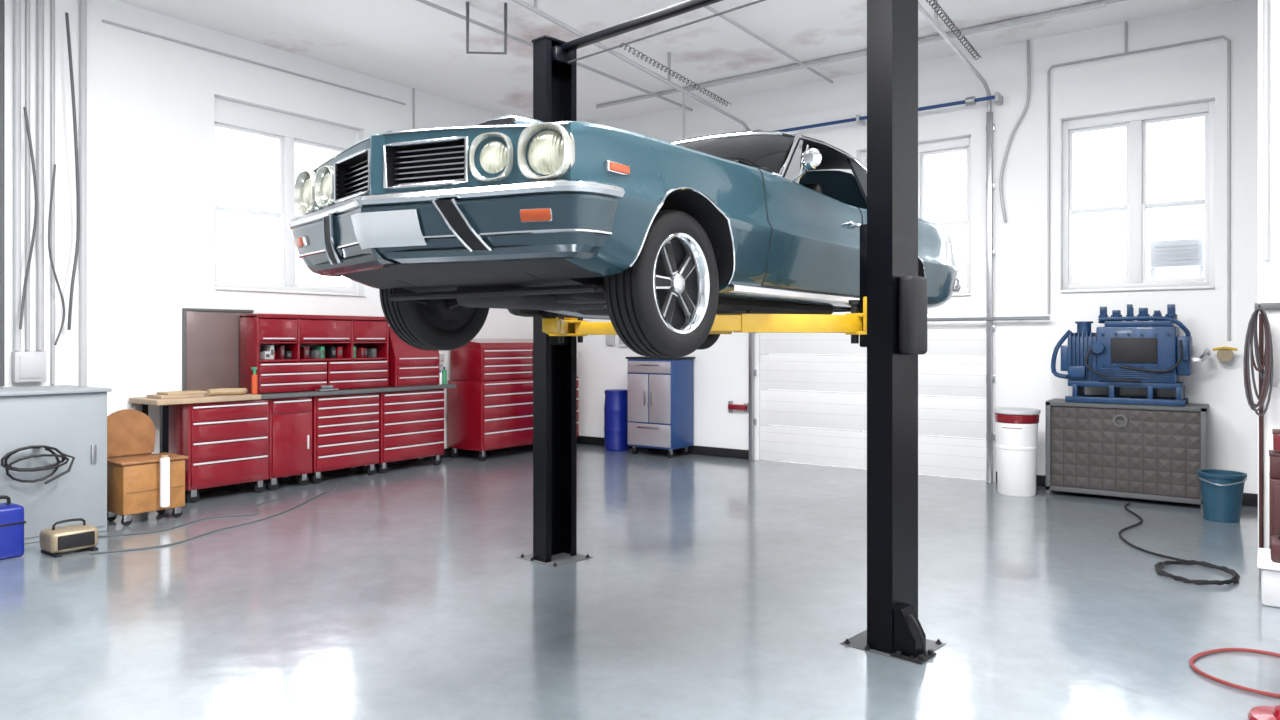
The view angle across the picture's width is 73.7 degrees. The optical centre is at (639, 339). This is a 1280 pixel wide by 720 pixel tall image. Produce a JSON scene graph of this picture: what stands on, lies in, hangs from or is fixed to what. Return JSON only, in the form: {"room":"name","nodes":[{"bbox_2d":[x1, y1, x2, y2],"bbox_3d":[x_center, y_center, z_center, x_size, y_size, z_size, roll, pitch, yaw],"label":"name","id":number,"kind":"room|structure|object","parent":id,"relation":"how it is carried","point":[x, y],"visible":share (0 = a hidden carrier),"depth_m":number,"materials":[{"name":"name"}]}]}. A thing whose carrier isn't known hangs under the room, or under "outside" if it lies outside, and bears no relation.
{"room":"auto repair garage","nodes":[
{"label":"auto repair garage","id":0,"kind":"room"},
{"bbox_2d":[0,0,532,453],"bbox_3d":[-5.621,-0.900,8.761,0.300,5.200,14.550,0,0,36],"label":"wall","id":1,"kind":"structure","parent":0,"point":[150,99],"depth_m":9.04,"materials":[{"name":"white paint"}]},
{"bbox_2d":[0,0,4,385],"bbox_3d":[-5.973,-1.535,7.984,0.044,3.930,0.042,0,0,36],"label":"conduit","id":2,"kind":"object","parent":1,"relation":"attached to","point":[2,2],"visible":1,"depth_m":7.97,"materials":[{"name":"grey metal"}]},
{"bbox_2d":[13,0,20,350],"bbox_3d":[-5.896,-1.700,8.076,0.060,3.600,0.057,0,0,36],"label":"conduit","id":3,"kind":"object","parent":1,"relation":"attached to","point":[16,3],"visible":1,"depth_m":8.05,"materials":[{"name":"grey plastic"}]},
{"bbox_2d":[25,0,29,349],"bbox_3d":[-5.851,-1.700,8.155,0.040,3.600,0.038,0,0,36],"label":"conduit","id":4,"kind":"object","parent":1,"relation":"attached to","point":[27,2],"visible":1,"depth_m":8.14,"materials":[{"name":"grey metal"}]},
{"bbox_2d":[19,107,37,329],"bbox_3d":[-5.791,-1.150,8.068,0.064,2.104,0.153,0,0,36],"label":"hanging cable","id":5,"kind":"object","parent":1,"relation":"hanging from","point":[24,108],"visible":1,"depth_m":8.08,"materials":[{"name":"grey rubber"}]},
{"bbox_2d":[11,351,45,382],"bbox_3d":[-5.823,0.255,8.134,0.110,0.290,0.260,0,0,36],"label":"electrical box","id":6,"kind":"object","parent":1,"relation":"attached to","point":[30,366],"visible":1,"depth_m":8.09,"materials":[{"name":"grey plastic"}]},
{"bbox_2d":[36,0,43,349],"bbox_3d":[-5.784,-1.700,8.230,0.060,3.600,0.057,0,0,36],"label":"conduit","id":7,"kind":"object","parent":1,"relation":"attached to","point":[39,3],"visible":1,"depth_m":8.21,"materials":[{"name":"grey metal"}]},
{"bbox_2d":[51,0,54,383],"bbox_3d":[-5.729,-1.535,8.326,0.036,3.930,0.034,0,0,36],"label":"conduit","id":8,"kind":"object","parent":1,"relation":"attached to","point":[52,1],"visible":0.95,"depth_m":8.32,"materials":[{"name":"grey metal"}]},
{"bbox_2d":[48,164,64,344],"bbox_3d":[-5.649,-0.824,8.249,0.067,1.755,0.164,0,0,13],"label":"hanging cable","id":9,"kind":"object","parent":1,"relation":"hanging from","point":[54,168],"visible":1,"depth_m":8.23,"materials":[{"name":"grey rubber"}]},
{"bbox_2d":[65,12,79,329],"bbox_3d":[-5.556,-1.650,8.373,0.088,3.103,0.127,0,0,36],"label":"hanging cable","id":10,"kind":"object","parent":1,"relation":"hanging from","point":[66,13],"visible":1,"depth_m":8.35,"materials":[{"name":"grey rubber"}]},
{"bbox_2d":[79,0,86,385],"bbox_3d":[-5.567,-1.500,8.529,0.060,4.000,0.057,0,0,36],"label":"conduit","id":11,"kind":"object","parent":1,"relation":"attached to","point":[82,3],"visible":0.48,"depth_m":8.51,"materials":[{"name":"grey plastic"}]},
{"bbox_2d":[182,308,253,390],"bbox_3d":[-4.760,0.115,9.649,0.043,0.930,0.800,0,0,36],"label":"backboard","id":12,"kind":"object","parent":1,"relation":"attached to","point":[210,337],"visible":0.71,"depth_m":9.56,"materials":[{"name":"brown metal"}]},
{"bbox_2d":[102,19,405,104],"bbox_3d":[-4.355,-3.250,10.220,0.027,0.028,3.800,0,0,36],"label":"conduit","id":13,"kind":"object","parent":1,"relation":"attached to","point":[104,21],"visible":1,"depth_m":9.88,"materials":[{"name":"grey plastic"}]},
{"bbox_2d":[214,97,365,296],"bbox_3d":[-4.287,-1.675,10.492,0.260,2.210,2.000,0,0,36],"label":"window","id":14,"kind":"structure","parent":1,"relation":"in","point":[289,129],"depth_m":10.47,"materials":[{"name":"paint"}]},
{"bbox_2d":[185,444,532,494],"bbox_3d":[-5.492,1.635,8.666,0.020,0.130,13.950,0,0,36],"label":"baseboard","id":15,"kind":"structure","parent":1,"relation":"attached to","point":[447,451],"depth_m":11.38,"materials":[{"name":"black plastic"}]},
{"bbox_2d":[413,88,414,129],"bbox_3d":[-3.148,-2.600,11.877,0.028,1.800,0.027,0,0,36],"label":"conduit","id":16,"kind":"object","parent":1,"relation":"attached to","point":[413,88],"visible":0.34,"depth_m":11.87,"materials":[{"name":"grey plastic"}]},
{"bbox_2d":[439,351,443,364],"bbox_3d":[-2.877,0.215,12.156,0.140,0.270,0.170,0,0,36],"label":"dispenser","id":17,"kind":"object","parent":1,"relation":"attached to","point":[441,353],"visible":0.36,"depth_m":12.13,"materials":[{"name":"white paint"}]},
{"bbox_2d":[0,443,1279,719],"bbox_3d":[-1.113,1.800,5.480,11.450,0.200,14.550,0,0,36],"label":"floor","id":18,"kind":"structure","parent":0,"point":[711,587],"depth_m":5.46,"materials":[{"name":"grey concrete"}]},
{"bbox_2d":[0,495,25,559],"bbox_3d":[-5.056,1.459,6.648,0.310,0.483,0.370,0,0,36],"label":"tool case","id":19,"kind":"object","parent":18,"relation":"on","point":[12,521],"visible":1,"depth_m":6.64,"materials":[{"name":"blue plastic"}]},
{"bbox_2d":[0,385,111,543],"bbox_3d":[-5.350,1.065,7.518,0.940,1.270,0.900,0,0,36],"label":"cabinet","id":20,"kind":"object","parent":18,"relation":"on","point":[70,419],"visible":0.96,"depth_m":7.29,"materials":[{"name":"grey metal"}]},
{"bbox_2d":[1,445,74,483],"bbox_3d":[-4.990,1.029,7.069,0.211,0.320,0.524,0,0,36],"label":"cable coil","id":21,"kind":"object","parent":20,"relation":"hanging from","point":[39,448],"visible":1,"depth_m":7.07,"materials":[{"name":"black plastic"}]},
{"bbox_2d":[40,518,97,557],"bbox_3d":[-4.589,1.572,6.865,0.300,0.257,0.340,0,0,36],"label":"charger","id":22,"kind":"object","parent":18,"relation":"on","point":[54,540],"visible":1,"depth_m":6.78,"materials":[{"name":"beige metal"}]},
{"bbox_2d":[107,409,188,525],"bbox_3d":[-4.680,1.181,8.059,0.547,1.038,0.638,0,0,36],"label":"wooden cart","id":23,"kind":"object","parent":18,"relation":"on","point":[139,480],"visible":0.9,"depth_m":7.99,"materials":[{"name":"orange wood"}]},
{"bbox_2d":[139,404,168,452],"bbox_3d":[-4.996,1.177,8.769,0.500,1.045,0.060,0,0,36],"label":"support frame","id":24,"kind":"object","parent":18,"relation":"on","point":[164,409],"visible":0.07,"depth_m":8.62,"materials":[{"name":"black metal"}]},
{"bbox_2d":[98,498,280,537],"bbox_3d":[-4.096,1.692,8.093,0.468,0.016,2.028,0,0,27],"label":"cable","id":25,"kind":"object","parent":18,"relation":"on","point":[279,498],"visible":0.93,"depth_m":7.89,"materials":[{"name":"grey rubber"}]},
{"bbox_2d":[90,484,337,554],"bbox_3d":[-3.728,1.692,8.322,0.470,0.016,3.350,0,0,14],"label":"cable","id":26,"kind":"object","parent":18,"relation":"on","point":[101,552],"visible":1,"depth_m":7.43,"materials":[{"name":"grey rubber"}]},
{"bbox_2d":[169,399,268,502],"bbox_3d":[-4.608,1.180,9.322,0.578,1.040,0.890,0,0,36],"label":"base cabinet","id":27,"kind":"object","parent":18,"relation":"on","point":[224,443],"visible":0.91,"depth_m":9.07,"materials":[{"name":"red metal"}]},
{"bbox_2d":[129,393,260,405],"bbox_3d":[-4.747,0.627,9.145,0.620,0.055,1.100,0,0,36],"label":"countertop","id":28,"kind":"structure","parent":27,"relation":"on","point":[215,398],"depth_m":8.87,"materials":[{"name":"brown wood"}]},
{"bbox_2d":[146,390,206,398],"bbox_3d":[-4.824,0.570,8.904,0.320,0.059,0.480,0,0,36],"label":"wood block","id":29,"kind":"object","parent":28,"relation":"on","point":[194,393],"visible":1,"depth_m":8.79,"materials":[{"name":"wood"}]},
{"bbox_2d":[206,388,247,395],"bbox_3d":[-4.484,0.562,9.283,0.116,0.073,0.436,0,0,43],"label":"paper roll","id":30,"kind":"object","parent":28,"relation":"on","point":[221,391],"visible":0.99,"depth_m":9.27,"materials":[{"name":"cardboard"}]},
{"bbox_2d":[251,367,257,393],"bbox_3d":[-4.257,0.449,9.419,0.070,0.298,0.060,0,0,36],"label":"spray bottle","id":31,"kind":"object","parent":28,"relation":"on","point":[254,375],"visible":1,"depth_m":9.39,"materials":[{"name":"orange plastic"}]},
{"bbox_2d":[250,396,311,489],"bbox_3d":[-4.186,1.180,9.924,0.550,1.040,0.540,0,0,36],"label":"base cabinet","id":32,"kind":"object","parent":18,"relation":"on","point":[290,419],"visible":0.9,"depth_m":9.76,"materials":[{"name":"red metal"}]},
{"bbox_2d":[294,392,378,482],"bbox_3d":[-3.746,1.180,10.531,0.548,1.040,0.920,0,0,36],"label":"base cabinet","id":33,"kind":"object","parent":18,"relation":"on","point":[345,427],"visible":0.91,"depth_m":10.33,"materials":[{"name":"red metal"}]},
{"bbox_2d":[360,389,443,472],"bbox_3d":[-3.157,1.180,11.340,0.548,1.040,1.040,0,0,36],"label":"base cabinet","id":34,"kind":"object","parent":18,"relation":"on","point":[411,423],"visible":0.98,"depth_m":11.13,"materials":[{"name":"red metal"}]},
{"bbox_2d":[247,384,455,398],"bbox_3d":[-3.594,0.632,10.739,0.610,0.045,2.825,0,0,36],"label":"countertop","id":35,"kind":"structure","parent":34,"relation":"on","point":[440,386],"depth_m":10.38,"materials":[{"name":"grey metal"}]},
{"bbox_2d":[239,313,388,393],"bbox_3d":[-3.914,0.154,10.413,0.415,0.908,1.790,0,0,36],"label":"hutch","id":36,"kind":"object","parent":35,"relation":"on","point":[293,331],"visible":0.96,"depth_m":10.16,"materials":[{"name":"red metal"}]},
{"bbox_2d":[259,351,269,358],"bbox_3d":[-4.344,0.177,9.831,0.205,0.091,0.063,0,0,36],"label":"box","id":37,"kind":"object","parent":36,"relation":"on","point":[262,354],"visible":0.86,"depth_m":9.78,"materials":[{"name":"grey plastic"}]},
{"bbox_2d":[261,345,273,358],"bbox_3d":[-4.310,0.141,9.878,0.205,0.165,0.050,0,0,36],"label":"box","id":38,"kind":"object","parent":36,"relation":"on","point":[270,348],"visible":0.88,"depth_m":9.83,"materials":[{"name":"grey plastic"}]},
{"bbox_2d":[274,345,283,358],"bbox_3d":[-4.234,0.143,9.982,0.205,0.159,0.049,0,0,36],"label":"box","id":39,"kind":"object","parent":36,"relation":"on","point":[279,349],"visible":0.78,"depth_m":9.93,"materials":[{"name":"red cardboard"}]},
{"bbox_2d":[284,351,291,358],"bbox_3d":[-4.185,0.176,10.049,0.205,0.095,0.067,0,0,36],"label":"box","id":40,"kind":"object","parent":36,"relation":"on","point":[287,354],"visible":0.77,"depth_m":9.99,"materials":[{"name":"black plastic"}]},
{"bbox_2d":[300,347,308,358],"bbox_3d":[-4.051,0.151,10.233,0.205,0.144,0.066,0,0,36],"label":"box","id":41,"kind":"object","parent":36,"relation":"on","point":[304,351],"visible":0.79,"depth_m":10.17,"materials":[{"name":"red cardboard"}]},
{"bbox_2d":[309,350,320,358],"bbox_3d":[-3.962,0.173,10.355,0.205,0.100,0.072,0,0,36],"label":"box","id":42,"kind":"object","parent":36,"relation":"on","point":[315,354],"visible":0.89,"depth_m":10.30,"materials":[{"name":"grey metal"}]},
{"bbox_2d":[312,346,323,357],"bbox_3d":[-3.925,0.149,10.407,0.205,0.148,0.050,0,0,36],"label":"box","id":43,"kind":"object","parent":36,"relation":"on","point":[321,348],"visible":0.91,"depth_m":10.35,"materials":[{"name":"green cardboard"}]},
{"bbox_2d":[324,347,335,357],"bbox_3d":[-3.836,0.152,10.529,0.205,0.141,0.062,0,0,36],"label":"box","id":44,"kind":"object","parent":36,"relation":"on","point":[330,351],"visible":0.87,"depth_m":10.47,"materials":[{"name":"black plastic"}]},
{"bbox_2d":[336,347,342,357],"bbox_3d":[-3.782,0.153,10.603,0.205,0.140,0.071,0,0,36],"label":"box","id":45,"kind":"object","parent":36,"relation":"on","point":[339,350],"visible":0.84,"depth_m":10.54,"materials":[{"name":"red cardboard"}]},
{"bbox_2d":[353,347,355,357],"bbox_3d":[-3.660,0.154,10.770,0.205,0.138,0.044,0,0,36],"label":"box","id":46,"kind":"object","parent":36,"relation":"on","point":[354,348],"visible":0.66,"depth_m":10.71,"materials":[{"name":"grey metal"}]},
{"bbox_2d":[356,348,363,357],"bbox_3d":[-3.592,0.163,10.864,0.205,0.121,0.044,0,0,36],"label":"box","id":47,"kind":"object","parent":36,"relation":"on","point":[359,351],"visible":0.77,"depth_m":10.81,"materials":[{"name":"red cardboard"}]},
{"bbox_2d":[363,348,366,357],"bbox_3d":[-3.562,0.162,10.905,0.205,0.121,0.041,0,0,36],"label":"box","id":48,"kind":"object","parent":36,"relation":"on","point":[365,349],"visible":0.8,"depth_m":10.84,"materials":[{"name":"red cardboard"}]},
{"bbox_2d":[367,349,375,356],"bbox_3d":[-3.485,0.168,11.012,0.205,0.111,0.060,0,0,36],"label":"box","id":49,"kind":"object","parent":36,"relation":"on","point":[370,352],"visible":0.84,"depth_m":10.96,"materials":[{"name":"grey metal"}]},
{"bbox_2d":[315,385,338,391],"bbox_3d":[-3.731,0.574,10.168,0.120,0.068,0.250,0,0,36],"label":"tool","id":50,"kind":"object","parent":35,"relation":"on","point":[322,387],"visible":1,"depth_m":10.13,"materials":[{"name":"metal"}]},
{"bbox_2d":[389,326,439,386],"bbox_3d":[-3.094,0.214,11.442,0.430,0.788,0.740,0,0,36],"label":"tool chest","id":51,"kind":"object","parent":35,"relation":"on","point":[409,365],"visible":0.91,"depth_m":11.22,"materials":[{"name":"red metal"}]},
{"bbox_2d":[442,367,446,383],"bbox_3d":[-2.696,0.489,11.759,0.066,0.238,0.066,0,0,36],"label":"bottle","id":52,"kind":"object","parent":35,"relation":"on","point":[444,372],"visible":1,"depth_m":11.73,"materials":[{"name":"green plastic"}]},
{"bbox_2d":[447,376,578,460],"bbox_3d":[-1.860,1.140,12.918,0.748,1.120,2.100,0,0,36],"label":"tool chest","id":53,"kind":"object","parent":18,"relation":"on","point":[482,416],"visible":0.56,"depth_m":12.16,"materials":[{"name":"red metal"}]},
{"bbox_2d":[450,339,532,380],"bbox_3d":[-1.863,0.280,12.921,0.680,0.598,2.040,0,0,36],"label":"tool chest","id":54,"kind":"object","parent":53,"relation":"on","point":[479,359],"visible":0.59,"depth_m":12.20,"materials":[{"name":"red metal"}]},
{"bbox_2d":[604,389,628,450],"bbox_3d":[-0.359,1.235,13.186,0.400,0.930,0.400,0,0,36],"label":"drum","id":55,"kind":"object","parent":18,"relation":"on","point":[616,400],"visible":0.84,"depth_m":13.02,"materials":[{"name":"blue metal"}]},
{"bbox_2d":[626,356,695,457],"bbox_3d":[0.299,0.975,12.646,0.840,1.450,0.640,0,0,36],"label":"storage cabinet","id":56,"kind":"object","parent":18,"relation":"on","point":[660,390],"visible":0.98,"depth_m":12.40,"materials":[{"name":"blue metal"}]},
{"bbox_2d":[517,0,945,663],"bbox_3d":[0.376,-0.310,5.689,2.606,4.020,2.618,0,0,-2],"label":"lift","id":57,"kind":"object","parent":18,"relation":"on","point":[891,322],"visible":0.81,"depth_m":4.69,"materials":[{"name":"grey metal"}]},
{"bbox_2d":[288,115,960,357],"bbox_3d":[0.420,-0.633,5.604,2.073,1.424,5.328,0,0,36],"label":"car","id":58,"kind":"object","parent":57,"relation":"on","point":[656,239],"visible":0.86,"depth_m":3.77,"materials":[{"name":"teal paint"}]},
{"bbox_2d":[334,148,369,202],"bbox_3d":[-1.213,-0.710,3.766,0.397,0.192,0.249,0,0,36],"label":"grille","id":59,"kind":"object","parent":58,"relation":"attached to","point":[351,168],"depth_m":3.86,"materials":[{"name":"black metal"}]},
{"bbox_2d":[383,136,468,189],"bbox_3d":[-0.825,-0.710,3.484,0.397,0.192,0.249,0,0,36],"label":"grille","id":60,"kind":"object","parent":58,"relation":"attached to","point":[409,162],"depth_m":3.51,"materials":[{"name":"black metal"}]},
{"bbox_2d":[312,115,568,170],"bbox_3d":[-0.555,-0.893,4.262,1.722,0.168,1.823,0,0,36],"label":"hood","id":61,"kind":"object","parent":58,"relation":"attached to","point":[508,125],"depth_m":3.47,"materials":[{"name":"teal metal"}]},
{"bbox_2d":[791,148,821,181],"bbox_3d":[0.903,-0.960,4.675,0.185,0.180,0.057,0,0,42],"label":"mirror","id":62,"kind":"object","parent":58,"relation":"on","point":[811,158],"depth_m":4.64,"materials":[{"name":"silver metal"}]},
{"bbox_2d":[993,407,1040,496],"bbox_3d":[4.173,1.232,9.455,0.480,0.935,0.480,0,0,36],"label":"waste bin","id":63,"kind":"object","parent":18,"relation":"on","point":[1016,428],"visible":1,"depth_m":9.28,"materials":[{"name":"white paint"}]},
{"bbox_2d":[1045,398,1208,509],"bbox_3d":[5.210,1.185,9.164,1.480,1.030,0.510,0,0,36],"label":"storage chest","id":64,"kind":"object","parent":18,"relation":"on","point":[1149,452],"visible":0.91,"depth_m":8.95,"materials":[{"name":"metal"}]},
{"bbox_2d":[1051,304,1209,405],"bbox_3d":[5.185,0.144,9.079,1.463,1.049,0.576,0,0,36],"label":"compressor","id":65,"kind":"object","parent":64,"relation":"on","point":[1126,352],"visible":1,"depth_m":8.92,"materials":[{"name":"blue metal"}]},
{"bbox_2d":[1119,503,1239,584],"bbox_3d":[4.408,1.677,7.374,0.526,0.043,3.144,0,0,18],"label":"air hose","id":66,"kind":"object","parent":18,"relation":"on","point":[1159,565],"visible":1,"depth_m":6.29,"materials":[{"name":"black rubber"}]},
{"bbox_2d":[1197,469,1246,522],"bbox_3d":[5.486,1.475,8.047,0.394,0.450,0.422,0,0,36],"label":"bucket","id":67,"kind":"object","parent":18,"relation":"on","point":[1222,491],"visible":1,"depth_m":7.94,"materials":[{"name":"plastic"}]},
{"bbox_2d":[1189,648,1279,697],"bbox_3d":[3.394,1.688,4.236,1.114,0.020,0.765,0,0,36],"label":"air hose","id":68,"kind":"object","parent":18,"relation":"on","point":[1193,658],"visible":1,"depth_m":4.41,"materials":[{"name":"red rubber"}]},
{"bbox_2d":[1248,705,1279,719],"bbox_3d":[2.858,1.650,3.757,0.300,0.100,0.300,0,0,36],"label":"stand","id":69,"kind":"object","parent":18,"relation":"on","point":[1259,712],"visible":1,"depth_m":3.79,"materials":[{"name":"red metal"}]},
{"bbox_2d":[1257,548,1279,607],"bbox_3d":[4.301,1.565,5.527,0.490,0.270,0.540,0,0,36],"label":"box","id":70,"kind":"object","parent":18,"relation":"on","point":[1270,570],"visible":1,"depth_m":5.43,"materials":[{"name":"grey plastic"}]},
{"bbox_2d":[1270,529,1279,562],"bbox_3d":[4.237,1.330,5.524,0.250,0.198,0.280,0,0,36],"label":"tool case","id":71,"kind":"object","parent":70,"relation":"on","point":[1274,540],"visible":1,"depth_m":5.48,"materials":[{"name":"plastic"}]},
{"bbox_2d":[1269,472,1279,548],"bbox_3d":[4.785,1.340,6.022,0.550,0.720,0.530,0,0,36],"label":"locker","id":72,"kind":"object","parent":18,"relation":"on","point":[1274,484],"visible":0.48,"depth_m":5.97,"materials":[{"name":"metal"}]},
{"bbox_2d":[1269,450,1279,478],"bbox_3d":[4.600,0.889,6.064,0.210,0.180,0.230,0,0,36],"label":"box","id":73,"kind":"object","parent":72,"relation":"on","point":[1274,455],"visible":1,"depth_m":6.02,"materials":[{"name":"plastic"}]},
{"bbox_2d":[1272,429,1279,450],"bbox_3d":[4.600,0.715,6.064,0.170,0.140,0.230,0,0,36],"label":"box","id":74,"kind":"object","parent":73,"relation":"on","point":[1276,432],"visible":1,"depth_m":6.01,"materials":[{"name":"red plastic"}]},
{"bbox_2d":[115,0,1239,123],"bbox_3d":[-1.113,-3.600,5.480,11.450,0.200,14.550,0,0,36],"label":"ceiling","id":75,"kind":"structure","parent":0,"point":[412,44],"depth_m":9.84,"materials":[{"name":"paint"}]},
{"bbox_2d":[466,2,506,54],"bbox_3d":[-1.592,-3.235,8.858,0.426,0.531,0.036,0,0,-4],"label":"hanger","id":76,"kind":"object","parent":75,"relation":"hanging from","point":[467,3],"visible":1,"depth_m":8.85,"materials":[{"name":"grey metal"}]},
{"bbox_2d":[416,0,692,110],"bbox_3d":[-0.893,-3.400,10.328,0.038,0.040,5.650,0,0,36],"label":"ceiling pipe","id":77,"kind":"object","parent":75,"relation":"attached to","point":[426,2],"visible":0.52,"depth_m":9.72,"materials":[{"name":"grey metal"}]},
{"bbox_2d":[704,6,832,82],"bbox_3d":[0.974,-3.420,9.155,0.034,0.036,5.350,0,0,36],"label":"ceiling pipe","id":78,"kind":"object","parent":75,"relation":"attached to","point":[709,8],"visible":1,"depth_m":9.76,"materials":[{"name":"grey metal"}]},
{"bbox_2d":[596,0,1125,108],"bbox_3d":[2.956,-3.470,10.093,8.900,0.050,0.048,0,0,36],"label":"ceiling pipe","id":79,"kind":"object","parent":75,"relation":"attached to","point":[1102,1],"visible":0.52,"depth_m":10.44,"materials":[{"name":"grey plastic"}]},
{"bbox_2d":[682,0,1105,137],"bbox_3d":[2.503,-3.050,9.557,4.836,0.900,0.034,0,0,36],"label":"ceiling pipe","id":80,"kind":"object","parent":75,"relation":"attached to","point":[1102,4],"visible":0.8,"depth_m":9.17,"materials":[{"name":"grey metal"}]},
{"bbox_2d":[577,0,1257,493],"bbox_3d":[3.079,-0.900,11.240,10.850,5.200,0.300,0,0,36],"label":"wall","id":81,"kind":"structure","parent":0,"point":[1023,350],"depth_m":9.90,"materials":[{"name":"white paint"}]},
{"bbox_2d":[606,335,614,344],"bbox_3d":[-0.472,-0.030,13.591,0.140,0.220,0.078,0,0,36],"label":"wall box","id":82,"kind":"object","parent":81,"relation":"attached to","point":[610,339],"visible":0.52,"depth_m":13.55,"materials":[{"name":"grey plastic"}]},
{"bbox_2d":[618,336,625,345],"bbox_3d":[-0.254,-0.030,13.432,0.180,0.260,0.078,0,0,36],"label":"wall box","id":83,"kind":"object","parent":81,"relation":"attached to","point":[620,343],"visible":0.28,"depth_m":13.42,"materials":[{"name":"white paint"}]},
{"bbox_2d":[512,0,756,459],"bbox_3d":[-0.002,-0.900,9.865,0.146,5.200,5.551,0,0,36],"label":"door track","id":84,"kind":"object","parent":81,"relation":"attached to","point":[752,372],"visible":0.8,"depth_m":10.57,"materials":[{"name":"metal"}]},
{"bbox_2d":[728,401,748,411],"bbox_3d":[1.397,0.960,12.217,0.320,0.160,0.100,0,0,36],"label":"door latch","id":85,"kind":"structure","parent":81,"relation":"in","point":[731,406],"depth_m":12.17,"materials":[{"name":"red metal"}]},
{"bbox_2d":[760,315,985,479],"bbox_3d":[2.955,0.697,11.223,3.060,1.999,0.054,0,0,36],"label":"door","id":86,"kind":"structure","parent":81,"relation":"in","point":[953,364],"depth_m":11.29,"materials":[{"name":"white metal"}]},
{"bbox_2d":[753,92,1002,131],"bbox_3d":[2.831,-2.850,11.068,3.490,0.140,0.269,0,0,36],"label":"shaft","id":87,"kind":"object","parent":81,"relation":"attached to","point":[998,97],"visible":0.66,"depth_m":10.47,"materials":[{"name":"metal"}]},
{"bbox_2d":[860,137,970,295],"bbox_3d":[3.489,-1.520,10.868,1.450,1.960,0.260,0,0,36],"label":"window","id":88,"kind":"structure","parent":81,"relation":"in","point":[959,144],"depth_m":10.64,"materials":[{"name":"paint"}]},
{"bbox_2d":[577,436,1257,506],"bbox_3d":[2.993,1.635,11.105,10.830,0.130,0.020,0,0,36],"label":"baseboard","id":89,"kind":"structure","parent":81,"relation":"attached to","point":[1249,499],"depth_m":12.44,"materials":[{"name":"black plastic"}]},
{"bbox_2d":[918,0,994,482],"bbox_3d":[2.593,-0.900,7.976,0.146,5.200,5.551,0,0,36],"label":"door track","id":90,"kind":"object","parent":81,"relation":"attached to","point":[990,127],"visible":1,"depth_m":10.16,"materials":[{"name":"metal"}]},
{"bbox_2d":[927,316,1049,321],"bbox_3d":[2.909,-0.250,11.091,4.450,0.044,0.141,0,0,36],"label":"conduit","id":91,"kind":"object","parent":81,"relation":"attached to","point":[1028,317],"visible":0.52,"depth_m":10.11,"materials":[{"name":"metal"}]},
{"bbox_2d":[999,40,1030,221],"bbox_3d":[4.414,-2.449,10.046,0.347,2.103,0.032,0,0,36],"label":"conduit","id":92,"kind":"object","parent":81,"relation":"attached to","point":[1027,41],"visible":1,"depth_m":10.04,"materials":[{"name":"grey metal"}]},
{"bbox_2d":[1125,21,1127,51],"bbox_3d":[5.347,-3.335,9.386,0.028,0.330,0.027,0,0,36],"label":"conduit","id":93,"kind":"object","parent":81,"relation":"attached to","point":[1126,22],"visible":1,"depth_m":9.38,"materials":[{"name":"grey metal"}]},
{"bbox_2d":[1060,100,1214,292],"bbox_3d":[5.470,-1.540,9.426,1.470,2.000,0.260,0,0,36],"label":"window","id":94,"kind":"structure","parent":81,"relation":"in","point":[1135,122],"depth_m":9.45,"materials":[{"name":"paint"}]},
{"bbox_2d":[1048,36,1230,339],"bbox_3d":[5.408,-1.582,9.341,1.738,3.164,0.027,0,0,36],"label":"conduit","id":95,"kind":"object","parent":81,"relation":"attached to","point":[1217,37],"visible":1,"depth_m":8.84,"materials":[{"name":"grey metal"}]},
{"bbox_2d":[1150,238,1203,278],"bbox_3d":[5.994,-0.850,9.509,0.500,0.500,0.470,0,0,36],"label":"air conditioner","id":96,"kind":"object","parent":81,"relation":"attached to","point":[1177,254],"visible":0.88,"depth_m":9.33,"materials":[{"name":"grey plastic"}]},
{"bbox_2d":[1213,347,1237,360],"bbox_3d":[6.032,0.143,8.798,0.211,0.154,0.174,0,0,36],"label":"valve","id":97,"kind":"object","parent":81,"relation":"attached to","point":[1224,353],"visible":1,"depth_m":8.75,"materials":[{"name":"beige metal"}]},
{"bbox_2d":[1258,0,1279,548],"bbox_3d":[5.284,-0.900,6.172,1.320,5.200,0.200,0,0,36],"label":"wall pier","id":98,"kind":"object","parent":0,"point":[1269,270],"visible":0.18,"depth_m":6.43,"materials":[{"name":"white paint"}]},
{"bbox_2d":[1259,314,1262,547],"bbox_3d":[4.699,0.750,6.456,0.028,1.900,0.027,0,0,36],"label":"pipe","id":99,"kind":"object","parent":98,"relation":"attached to","point":[1260,315],"visible":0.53,"depth_m":6.45,"materials":[{"name":"metal"}]},
{"bbox_2d":[1263,0,1268,260],"bbox_3d":[4.718,-2.050,6.430,0.040,2.900,0.038,0,0,36],"label":"pipe","id":100,"kind":"object","parent":98,"relation":"attached to","point":[1265,2],"visible":1,"depth_m":6.42,"materials":[{"name":"grey metal"}]},
{"bbox_2d":[1255,303,1279,309],"bbox_3d":[4.888,-0.255,6.239,0.640,0.050,0.156,0,0,36],"label":"hanger","id":101,"kind":"object","parent":98,"relation":"attached to","point":[1266,306],"visible":0.86,"depth_m":6.41,"materials":[{"name":"grey metal"}]},
{"bbox_2d":[1243,307,1272,416],"bbox_3d":[4.625,0.164,6.384,0.181,0.814,0.078,0,0,36],"label":"coiled hose","id":102,"kind":"object","parent":101,"relation":"hanging from","point":[1267,361],"visible":1,"depth_m":6.38,"materials":[{"name":"rubber"}]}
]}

